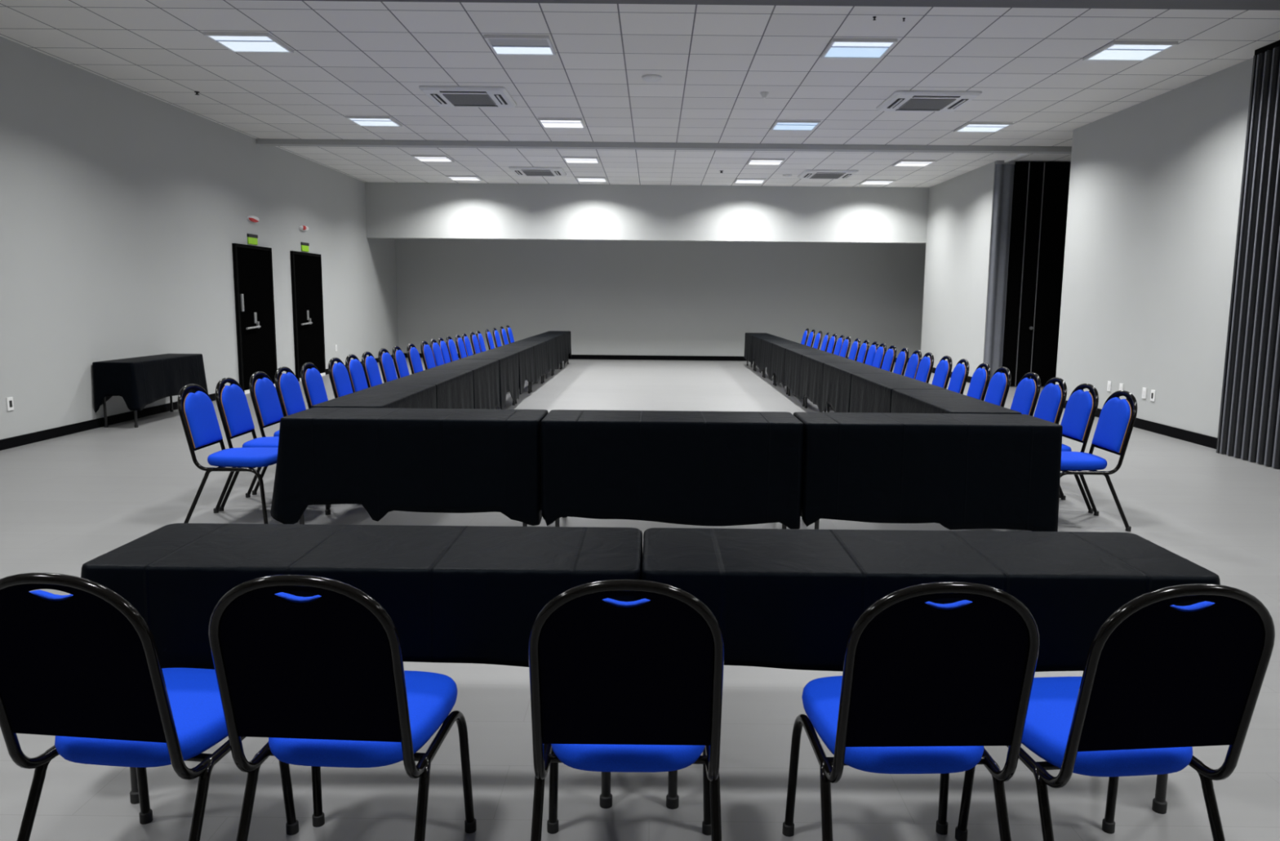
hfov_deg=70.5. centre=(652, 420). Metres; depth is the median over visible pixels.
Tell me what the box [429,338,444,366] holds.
banquet chair
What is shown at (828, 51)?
diffuser
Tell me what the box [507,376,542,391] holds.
folding table
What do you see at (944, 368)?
banquet chair
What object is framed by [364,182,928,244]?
bulkhead
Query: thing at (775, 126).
diffuser
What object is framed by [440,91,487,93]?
outlet
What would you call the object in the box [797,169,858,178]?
air conditioner
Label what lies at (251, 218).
emergency light
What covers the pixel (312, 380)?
banquet chair
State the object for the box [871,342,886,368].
banquet chair
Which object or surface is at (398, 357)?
banquet chair
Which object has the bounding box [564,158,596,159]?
diffuser
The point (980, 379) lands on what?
banquet chair
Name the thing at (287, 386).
banquet chair
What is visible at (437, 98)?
outlet
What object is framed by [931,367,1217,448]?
baseboard
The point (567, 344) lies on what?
tablecloth
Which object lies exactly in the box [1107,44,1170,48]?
diffuser
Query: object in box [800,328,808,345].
banquet chair
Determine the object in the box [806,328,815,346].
banquet chair
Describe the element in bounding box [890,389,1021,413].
tablecloth
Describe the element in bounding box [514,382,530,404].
folding table
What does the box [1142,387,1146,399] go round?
wall socket
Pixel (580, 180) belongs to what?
diffuser
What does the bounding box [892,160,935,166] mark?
recessed light
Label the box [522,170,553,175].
grille
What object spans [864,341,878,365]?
banquet chair
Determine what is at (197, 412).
banquet chair
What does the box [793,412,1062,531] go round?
tablecloth
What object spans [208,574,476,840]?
banquet chair
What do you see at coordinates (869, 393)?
tablecloth
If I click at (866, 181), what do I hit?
diffuser
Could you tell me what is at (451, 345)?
banquet chair
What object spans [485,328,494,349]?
banquet chair
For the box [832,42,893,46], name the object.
diffuser
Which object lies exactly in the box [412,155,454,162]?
recessed light
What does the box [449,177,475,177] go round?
diffuser
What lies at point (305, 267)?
door
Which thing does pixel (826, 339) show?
banquet chair
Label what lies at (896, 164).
diffuser
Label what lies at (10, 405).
wall socket
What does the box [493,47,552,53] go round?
diffuser
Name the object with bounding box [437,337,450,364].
banquet chair
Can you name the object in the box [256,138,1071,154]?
beam
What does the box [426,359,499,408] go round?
tablecloth
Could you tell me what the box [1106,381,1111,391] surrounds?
wall socket
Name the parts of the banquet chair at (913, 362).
frame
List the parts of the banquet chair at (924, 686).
leg, leg, seat, frame, backrest, leg, leg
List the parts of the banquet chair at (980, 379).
frame, backrest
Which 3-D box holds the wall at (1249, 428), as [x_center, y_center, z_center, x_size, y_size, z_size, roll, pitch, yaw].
[5.778,-1.400,7.406,0.164,3.898,3.032,1,8,1]
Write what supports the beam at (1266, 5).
attached to the ceiling
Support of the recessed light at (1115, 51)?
in the ceiling
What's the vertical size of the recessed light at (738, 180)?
0.027 m
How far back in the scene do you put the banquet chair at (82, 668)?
2.01 m
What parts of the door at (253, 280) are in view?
handle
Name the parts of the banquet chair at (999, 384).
backrest, frame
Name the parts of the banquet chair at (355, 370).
backrest, frame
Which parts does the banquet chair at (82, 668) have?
leg, backrest, leg, frame, seat, leg, leg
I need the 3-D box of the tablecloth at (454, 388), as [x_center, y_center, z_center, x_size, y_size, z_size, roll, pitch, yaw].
[-2.117,-0.107,8.687,0.534,0.637,1.598,1,8,0]
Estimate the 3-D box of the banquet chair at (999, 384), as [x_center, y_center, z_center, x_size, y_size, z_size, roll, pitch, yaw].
[2.894,-0.035,8.246,0.591,0.912,0.476,1,8,0]
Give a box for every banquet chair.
[0,572,298,840]
[177,383,278,524]
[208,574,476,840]
[215,377,279,511]
[248,371,283,494]
[274,366,306,417]
[300,362,328,408]
[328,357,353,398]
[345,354,368,392]
[361,351,382,387]
[377,347,397,382]
[392,346,409,378]
[406,342,423,373]
[420,340,435,369]
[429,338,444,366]
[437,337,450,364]
[445,336,458,361]
[455,334,466,359]
[462,333,472,356]
[470,331,480,354]
[475,330,486,351]
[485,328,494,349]
[493,327,502,347]
[500,326,508,345]
[506,324,514,343]
[528,578,724,840]
[782,581,1039,840]
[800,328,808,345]
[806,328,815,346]
[813,330,822,349]
[820,332,830,351]
[826,333,836,353]
[833,334,844,355]
[839,336,850,358]
[848,337,860,360]
[857,339,869,363]
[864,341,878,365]
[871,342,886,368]
[881,345,896,372]
[893,347,908,375]
[904,350,921,378]
[915,351,933,383]
[931,355,952,388]
[947,358,968,394]
[955,583,1275,840]
[966,362,991,400]
[984,366,1011,407]
[1010,372,1040,416]
[1033,377,1066,497]
[1059,382,1098,513]
[1060,390,1137,531]
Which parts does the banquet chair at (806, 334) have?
frame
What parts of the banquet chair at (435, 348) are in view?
frame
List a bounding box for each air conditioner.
[418,85,516,107]
[508,166,566,176]
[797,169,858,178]
[876,90,982,111]
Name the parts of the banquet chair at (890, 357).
frame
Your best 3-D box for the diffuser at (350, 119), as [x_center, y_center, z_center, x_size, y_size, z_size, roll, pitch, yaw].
[-3.860,-4.119,12.350,0.546,0.016,0.158,1,8,0]
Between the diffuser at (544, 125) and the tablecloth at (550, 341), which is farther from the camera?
the tablecloth at (550, 341)
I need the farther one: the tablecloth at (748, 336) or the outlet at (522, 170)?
the tablecloth at (748, 336)
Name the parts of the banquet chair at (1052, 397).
frame, backrest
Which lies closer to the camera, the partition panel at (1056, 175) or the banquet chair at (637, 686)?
the banquet chair at (637, 686)
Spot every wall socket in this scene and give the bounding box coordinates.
[6,396,13,410]
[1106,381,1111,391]
[1119,382,1123,390]
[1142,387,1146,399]
[1150,390,1155,401]
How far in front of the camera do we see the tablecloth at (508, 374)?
11.70 m
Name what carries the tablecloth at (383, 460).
on the folding table at (327, 512)
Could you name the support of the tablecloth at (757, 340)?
on the folding table at (754, 364)
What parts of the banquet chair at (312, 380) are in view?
backrest, frame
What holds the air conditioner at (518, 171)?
attached to the ceiling
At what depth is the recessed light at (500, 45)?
8.64 m
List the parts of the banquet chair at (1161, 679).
leg, leg, seat, leg, frame, backrest, leg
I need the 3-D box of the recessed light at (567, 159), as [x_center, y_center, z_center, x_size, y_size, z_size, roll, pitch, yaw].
[-1.256,-4.571,15.892,0.600,0.027,0.600,1,8,0]
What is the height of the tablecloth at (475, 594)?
0.372 m
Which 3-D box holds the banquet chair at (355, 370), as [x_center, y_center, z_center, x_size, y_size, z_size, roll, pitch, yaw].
[-2.751,-0.208,9.120,0.591,0.912,0.476,1,8,1]
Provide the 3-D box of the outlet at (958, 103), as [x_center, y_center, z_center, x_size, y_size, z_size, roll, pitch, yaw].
[3.682,-3.817,10.932,0.080,0.015,0.540,1,8,0]
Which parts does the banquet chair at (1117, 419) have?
leg, seat, leg, backrest, frame, leg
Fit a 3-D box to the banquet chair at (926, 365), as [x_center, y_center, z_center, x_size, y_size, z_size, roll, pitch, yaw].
[2.891,-0.332,10.440,0.591,0.912,0.476,0,8,-1]
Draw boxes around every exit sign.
[247,233,257,244]
[300,242,309,252]
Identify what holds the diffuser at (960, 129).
attached to the recessed light at (969, 126)
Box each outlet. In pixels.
[430,93,446,104]
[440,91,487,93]
[453,104,497,106]
[493,94,507,105]
[521,169,550,171]
[527,175,554,176]
[817,172,844,173]
[886,98,904,109]
[895,109,940,111]
[911,95,960,98]
[947,98,968,109]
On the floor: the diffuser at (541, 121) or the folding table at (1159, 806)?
the folding table at (1159, 806)
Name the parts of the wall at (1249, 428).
lead post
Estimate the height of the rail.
0.043 m
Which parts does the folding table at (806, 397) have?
leg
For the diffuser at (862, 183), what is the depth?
18.60 m
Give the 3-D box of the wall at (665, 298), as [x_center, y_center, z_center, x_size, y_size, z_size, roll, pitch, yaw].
[0.603,-3.418,21.939,13.600,3.900,0.200,1,8,0]
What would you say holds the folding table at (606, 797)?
on the floor
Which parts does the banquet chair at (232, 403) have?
leg, backrest, frame, leg, seat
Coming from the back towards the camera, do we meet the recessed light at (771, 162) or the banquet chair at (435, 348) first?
the recessed light at (771, 162)
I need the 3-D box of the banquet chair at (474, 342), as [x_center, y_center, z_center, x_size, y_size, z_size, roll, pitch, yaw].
[-2.742,-1.024,15.146,0.591,0.912,0.476,1,8,0]
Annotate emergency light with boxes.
[246,215,259,222]
[298,225,308,231]
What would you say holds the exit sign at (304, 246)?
attached to the wall at (123, 209)
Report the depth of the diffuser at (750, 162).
16.00 m
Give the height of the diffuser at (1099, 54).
0.016 m
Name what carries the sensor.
attached to the ceiling
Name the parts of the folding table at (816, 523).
leg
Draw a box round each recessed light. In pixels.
[203,31,293,53]
[345,115,402,126]
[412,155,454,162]
[446,175,481,181]
[484,35,555,55]
[537,117,585,128]
[562,156,599,163]
[575,177,607,182]
[733,177,766,183]
[746,158,785,165]
[770,120,820,130]
[821,38,897,58]
[858,179,895,185]
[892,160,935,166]
[953,122,1013,132]
[1082,40,1177,61]
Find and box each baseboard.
[0,354,392,450]
[403,352,910,362]
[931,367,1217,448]
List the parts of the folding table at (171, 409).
leg, leg, leg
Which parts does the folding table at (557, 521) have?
leg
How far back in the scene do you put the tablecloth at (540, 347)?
14.92 m
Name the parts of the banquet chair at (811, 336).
frame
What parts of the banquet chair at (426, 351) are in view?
frame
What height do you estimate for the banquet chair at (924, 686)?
0.912 m
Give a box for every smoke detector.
[641,74,662,81]
[782,173,791,177]
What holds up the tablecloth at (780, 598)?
on the folding table at (1159, 806)
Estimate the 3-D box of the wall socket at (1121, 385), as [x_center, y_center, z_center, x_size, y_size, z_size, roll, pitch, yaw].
[5.866,-0.399,11.341,0.016,0.130,0.080,1,8,0]
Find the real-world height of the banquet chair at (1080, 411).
0.912 m
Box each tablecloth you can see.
[80,523,642,669]
[92,353,208,413]
[270,407,548,525]
[311,384,436,408]
[381,369,473,408]
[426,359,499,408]
[460,351,519,408]
[486,345,533,394]
[505,340,546,383]
[520,337,556,379]
[530,333,564,369]
[541,330,571,364]
[541,409,803,528]
[640,527,1220,671]
[743,333,773,364]
[751,335,786,373]
[760,338,799,380]
[771,342,814,386]
[783,348,835,399]
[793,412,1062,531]
[800,354,862,412]
[821,362,896,412]
[849,373,946,413]
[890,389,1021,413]
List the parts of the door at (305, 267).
handle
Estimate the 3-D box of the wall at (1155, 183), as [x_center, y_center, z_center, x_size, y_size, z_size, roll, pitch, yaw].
[6.130,-1.002,4.483,0.500,3.900,17.170,1,8,0]
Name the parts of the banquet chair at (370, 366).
backrest, frame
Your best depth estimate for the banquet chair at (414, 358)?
11.17 m
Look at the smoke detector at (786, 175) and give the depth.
17.56 m
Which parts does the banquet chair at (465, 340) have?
frame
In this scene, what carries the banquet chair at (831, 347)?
on the floor
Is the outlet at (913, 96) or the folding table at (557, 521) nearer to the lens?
the folding table at (557, 521)
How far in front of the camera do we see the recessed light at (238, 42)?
8.64 m
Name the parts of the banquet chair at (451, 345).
frame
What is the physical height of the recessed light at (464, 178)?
0.027 m
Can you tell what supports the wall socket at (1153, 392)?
attached to the wall at (1155, 183)
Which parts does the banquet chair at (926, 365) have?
frame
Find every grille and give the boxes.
[442,93,496,105]
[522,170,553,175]
[810,173,844,178]
[898,98,956,109]
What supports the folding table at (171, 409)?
on the floor
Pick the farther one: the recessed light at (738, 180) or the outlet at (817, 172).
the recessed light at (738, 180)
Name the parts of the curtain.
rail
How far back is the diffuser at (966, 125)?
12.37 m
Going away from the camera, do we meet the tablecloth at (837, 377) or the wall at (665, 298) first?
the tablecloth at (837, 377)
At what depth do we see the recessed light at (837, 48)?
8.64 m
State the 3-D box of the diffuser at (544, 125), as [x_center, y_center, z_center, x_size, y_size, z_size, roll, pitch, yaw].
[-1.260,-4.133,12.636,0.546,0.016,0.358,1,8,0]
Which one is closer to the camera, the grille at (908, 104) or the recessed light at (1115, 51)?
the recessed light at (1115, 51)
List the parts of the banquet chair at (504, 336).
frame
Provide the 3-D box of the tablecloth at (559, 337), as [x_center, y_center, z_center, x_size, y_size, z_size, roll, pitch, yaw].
[-2.106,-1.363,18.204,0.532,0.699,1.598,1,8,0]
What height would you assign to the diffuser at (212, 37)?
0.016 m
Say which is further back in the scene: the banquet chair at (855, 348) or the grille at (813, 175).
the grille at (813, 175)
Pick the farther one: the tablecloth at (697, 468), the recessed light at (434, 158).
the recessed light at (434, 158)
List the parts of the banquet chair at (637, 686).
leg, leg, backrest, seat, leg, leg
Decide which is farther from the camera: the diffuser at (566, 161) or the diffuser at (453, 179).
the diffuser at (453, 179)
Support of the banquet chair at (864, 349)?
on the floor
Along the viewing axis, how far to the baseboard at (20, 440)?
9.83 m
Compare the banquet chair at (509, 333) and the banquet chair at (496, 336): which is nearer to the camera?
the banquet chair at (496, 336)
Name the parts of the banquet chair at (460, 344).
frame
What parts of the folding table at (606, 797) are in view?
leg, leg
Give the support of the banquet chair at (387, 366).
on the floor
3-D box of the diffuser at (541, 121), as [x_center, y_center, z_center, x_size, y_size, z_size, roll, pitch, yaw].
[-1.260,-4.094,12.350,0.546,0.016,0.158,1,8,0]
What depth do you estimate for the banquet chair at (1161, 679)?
2.01 m
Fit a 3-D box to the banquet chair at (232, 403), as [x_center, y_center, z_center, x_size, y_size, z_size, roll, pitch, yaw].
[-2.748,0.151,6.469,0.591,0.912,0.476,0,8,-1]
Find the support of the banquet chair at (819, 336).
on the floor
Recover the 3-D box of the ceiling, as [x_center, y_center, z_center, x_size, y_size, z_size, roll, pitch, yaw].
[0.555,-3.637,8.639,13.900,0.100,26.500,1,8,0]
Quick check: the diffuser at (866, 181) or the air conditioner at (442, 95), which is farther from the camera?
the diffuser at (866, 181)
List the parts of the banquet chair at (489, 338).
frame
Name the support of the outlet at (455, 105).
attached to the air conditioner at (442, 95)
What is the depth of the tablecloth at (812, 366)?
11.73 m
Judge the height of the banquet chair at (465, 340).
0.912 m
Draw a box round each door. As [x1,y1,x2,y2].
[231,243,277,394]
[289,250,325,381]
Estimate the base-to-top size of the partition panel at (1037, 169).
3.870 m
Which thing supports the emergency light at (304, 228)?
attached to the wall at (123, 209)
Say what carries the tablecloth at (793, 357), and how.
on the folding table at (788, 393)
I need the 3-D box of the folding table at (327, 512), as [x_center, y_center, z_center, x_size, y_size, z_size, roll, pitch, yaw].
[-1.526,0.321,5.959,1.601,0.735,0.558,1,8,0]
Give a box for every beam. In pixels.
[254,0,1279,10]
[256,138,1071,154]
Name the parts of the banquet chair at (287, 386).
backrest, frame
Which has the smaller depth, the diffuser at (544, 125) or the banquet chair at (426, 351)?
the banquet chair at (426, 351)
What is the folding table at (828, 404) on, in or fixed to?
on the floor
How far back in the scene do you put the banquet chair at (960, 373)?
9.20 m
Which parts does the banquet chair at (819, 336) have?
frame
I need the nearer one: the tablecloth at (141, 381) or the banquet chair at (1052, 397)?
the banquet chair at (1052, 397)
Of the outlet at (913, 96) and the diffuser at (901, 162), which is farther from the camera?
the diffuser at (901, 162)
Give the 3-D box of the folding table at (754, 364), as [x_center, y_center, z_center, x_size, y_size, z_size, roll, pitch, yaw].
[2.328,-1.299,18.207,0.468,0.735,1.580,1,8,0]
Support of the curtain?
hanging from the ceiling
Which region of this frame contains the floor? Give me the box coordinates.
[0,357,1279,840]
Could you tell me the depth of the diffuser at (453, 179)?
18.58 m
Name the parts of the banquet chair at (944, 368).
backrest, frame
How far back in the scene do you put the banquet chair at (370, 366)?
9.47 m
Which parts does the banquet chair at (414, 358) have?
frame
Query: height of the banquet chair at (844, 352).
0.912 m
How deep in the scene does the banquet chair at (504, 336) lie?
17.91 m
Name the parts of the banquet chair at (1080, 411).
leg, seat, backrest, leg, frame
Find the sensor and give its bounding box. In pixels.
[760,91,768,97]
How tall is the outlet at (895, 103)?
0.015 m
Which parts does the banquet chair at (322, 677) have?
leg, leg, backrest, frame, seat, leg, leg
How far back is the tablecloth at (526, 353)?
13.26 m
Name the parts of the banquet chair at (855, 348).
frame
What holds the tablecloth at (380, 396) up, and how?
on the folding table
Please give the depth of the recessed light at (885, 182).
18.41 m
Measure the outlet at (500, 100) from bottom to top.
0.015 m
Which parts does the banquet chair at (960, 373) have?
frame, backrest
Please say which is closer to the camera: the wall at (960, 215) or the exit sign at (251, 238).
the exit sign at (251, 238)
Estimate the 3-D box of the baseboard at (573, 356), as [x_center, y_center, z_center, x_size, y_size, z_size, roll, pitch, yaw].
[0.318,-1.529,22.086,13.034,0.110,0.016,1,8,0]
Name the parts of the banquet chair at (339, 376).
backrest, frame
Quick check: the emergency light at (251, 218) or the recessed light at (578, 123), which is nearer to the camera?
the recessed light at (578, 123)
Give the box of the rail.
[1004,153,1030,162]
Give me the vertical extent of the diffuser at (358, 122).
0.016 m
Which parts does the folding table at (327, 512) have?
leg, leg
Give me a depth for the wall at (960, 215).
17.46 m
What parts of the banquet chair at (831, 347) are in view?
frame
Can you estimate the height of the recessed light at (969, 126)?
0.027 m
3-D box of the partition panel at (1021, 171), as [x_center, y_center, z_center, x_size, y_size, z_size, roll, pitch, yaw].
[6.347,-2.534,15.853,0.234,3.870,0.075,1,8,0]
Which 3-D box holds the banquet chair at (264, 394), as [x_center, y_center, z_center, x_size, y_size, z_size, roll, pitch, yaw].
[-2.748,0.079,6.997,0.591,0.912,0.476,0,8,-1]
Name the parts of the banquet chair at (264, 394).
leg, frame, backrest, seat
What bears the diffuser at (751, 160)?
attached to the recessed light at (771, 162)
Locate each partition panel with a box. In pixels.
[1001,161,1030,386]
[1015,161,1044,386]
[1031,162,1071,386]
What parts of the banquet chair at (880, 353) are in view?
frame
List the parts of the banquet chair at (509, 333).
frame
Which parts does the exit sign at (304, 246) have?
sign plate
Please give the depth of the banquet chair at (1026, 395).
7.53 m
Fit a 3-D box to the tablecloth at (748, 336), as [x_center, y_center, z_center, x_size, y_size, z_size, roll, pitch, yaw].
[2.320,-1.551,19.803,0.530,0.670,1.629,1,8,0]
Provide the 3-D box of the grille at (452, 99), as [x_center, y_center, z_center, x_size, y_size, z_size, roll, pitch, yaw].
[-2.212,-3.874,10.932,0.540,0.018,0.540,1,8,0]
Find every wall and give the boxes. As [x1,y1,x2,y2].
[0,36,398,439]
[395,238,925,357]
[920,161,1014,377]
[1055,57,1253,437]
[1216,40,1279,468]
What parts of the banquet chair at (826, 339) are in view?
frame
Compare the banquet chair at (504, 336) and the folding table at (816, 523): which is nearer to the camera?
the folding table at (816, 523)
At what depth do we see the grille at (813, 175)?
17.30 m
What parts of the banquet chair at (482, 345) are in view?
frame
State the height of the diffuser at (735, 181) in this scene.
0.016 m
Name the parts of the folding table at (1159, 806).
leg, leg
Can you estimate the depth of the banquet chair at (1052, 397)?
7.03 m
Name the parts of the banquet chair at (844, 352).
frame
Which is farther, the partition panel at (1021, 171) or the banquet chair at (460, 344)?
the partition panel at (1021, 171)
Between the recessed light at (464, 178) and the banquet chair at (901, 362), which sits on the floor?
the banquet chair at (901, 362)
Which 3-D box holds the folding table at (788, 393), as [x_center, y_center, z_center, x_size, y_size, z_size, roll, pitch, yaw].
[2.321,-0.655,13.451,0.468,0.735,1.580,1,8,0]
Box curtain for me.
[983,160,1015,383]
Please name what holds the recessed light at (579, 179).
in the ceiling
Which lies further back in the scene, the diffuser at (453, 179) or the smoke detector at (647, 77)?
the diffuser at (453, 179)
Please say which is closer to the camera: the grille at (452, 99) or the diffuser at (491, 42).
the diffuser at (491, 42)
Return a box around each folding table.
[102,395,173,427]
[129,766,612,808]
[299,504,527,526]
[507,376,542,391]
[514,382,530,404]
[555,516,786,528]
[666,769,1168,813]
[754,364,764,377]
[763,368,774,385]
[774,373,788,394]
[787,388,831,406]
[801,517,819,528]
[804,396,831,412]
[826,403,829,412]
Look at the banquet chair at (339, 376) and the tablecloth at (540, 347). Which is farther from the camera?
the tablecloth at (540, 347)
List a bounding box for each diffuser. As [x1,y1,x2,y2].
[209,35,272,40]
[219,41,288,51]
[349,118,391,120]
[354,120,398,125]
[414,156,446,158]
[417,158,451,161]
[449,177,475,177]
[451,177,479,180]
[488,38,548,45]
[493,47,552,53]
[540,120,581,122]
[542,123,582,127]
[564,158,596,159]
[565,160,597,163]
[578,179,605,182]
[735,181,763,182]
[749,161,780,164]
[751,160,782,161]
[773,124,814,129]
[777,122,817,124]
[824,47,887,57]
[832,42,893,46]
[861,182,888,184]
[866,181,892,182]
[895,163,928,166]
[901,161,933,163]
[957,127,1003,131]
[966,124,1008,126]
[1088,49,1159,59]
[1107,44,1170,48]
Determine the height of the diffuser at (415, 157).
0.016 m
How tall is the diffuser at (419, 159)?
0.016 m
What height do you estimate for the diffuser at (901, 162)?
0.016 m
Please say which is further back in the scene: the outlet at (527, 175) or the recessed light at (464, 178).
the recessed light at (464, 178)
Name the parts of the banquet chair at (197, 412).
leg, frame, backrest, leg, leg, seat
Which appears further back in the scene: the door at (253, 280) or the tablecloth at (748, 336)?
the tablecloth at (748, 336)
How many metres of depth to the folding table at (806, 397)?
12.59 m
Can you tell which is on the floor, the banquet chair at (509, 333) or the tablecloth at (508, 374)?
the banquet chair at (509, 333)
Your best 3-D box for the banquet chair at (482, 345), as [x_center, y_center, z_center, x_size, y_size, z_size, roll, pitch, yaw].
[-2.748,-1.096,15.682,0.591,0.912,0.476,0,8,-1]
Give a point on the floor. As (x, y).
(68, 501)
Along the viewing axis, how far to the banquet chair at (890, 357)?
11.88 m
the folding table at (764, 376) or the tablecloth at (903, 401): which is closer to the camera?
the tablecloth at (903, 401)
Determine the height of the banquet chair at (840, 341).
0.912 m
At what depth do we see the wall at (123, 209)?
10.81 m
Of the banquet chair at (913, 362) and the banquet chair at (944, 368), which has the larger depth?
the banquet chair at (913, 362)
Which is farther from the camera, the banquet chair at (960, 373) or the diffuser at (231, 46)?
the banquet chair at (960, 373)
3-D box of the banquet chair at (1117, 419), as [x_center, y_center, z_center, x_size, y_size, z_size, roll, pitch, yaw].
[2.891,0.248,6.152,0.591,0.912,0.476,1,8,0]
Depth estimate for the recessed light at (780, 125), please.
12.49 m
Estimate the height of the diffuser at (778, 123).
0.016 m
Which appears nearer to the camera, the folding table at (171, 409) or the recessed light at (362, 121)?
the folding table at (171, 409)
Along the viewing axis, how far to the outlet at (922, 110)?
11.29 m
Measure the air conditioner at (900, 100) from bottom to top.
0.057 m
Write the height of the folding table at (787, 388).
0.735 m
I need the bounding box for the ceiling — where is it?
[0,0,1279,187]
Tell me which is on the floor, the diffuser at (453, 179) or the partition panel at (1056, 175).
the partition panel at (1056, 175)
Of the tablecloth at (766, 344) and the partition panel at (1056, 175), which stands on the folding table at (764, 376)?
the tablecloth at (766, 344)
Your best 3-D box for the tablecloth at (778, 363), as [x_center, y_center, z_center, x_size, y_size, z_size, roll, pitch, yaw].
[2.312,-0.912,15.030,0.534,0.657,1.598,1,8,0]

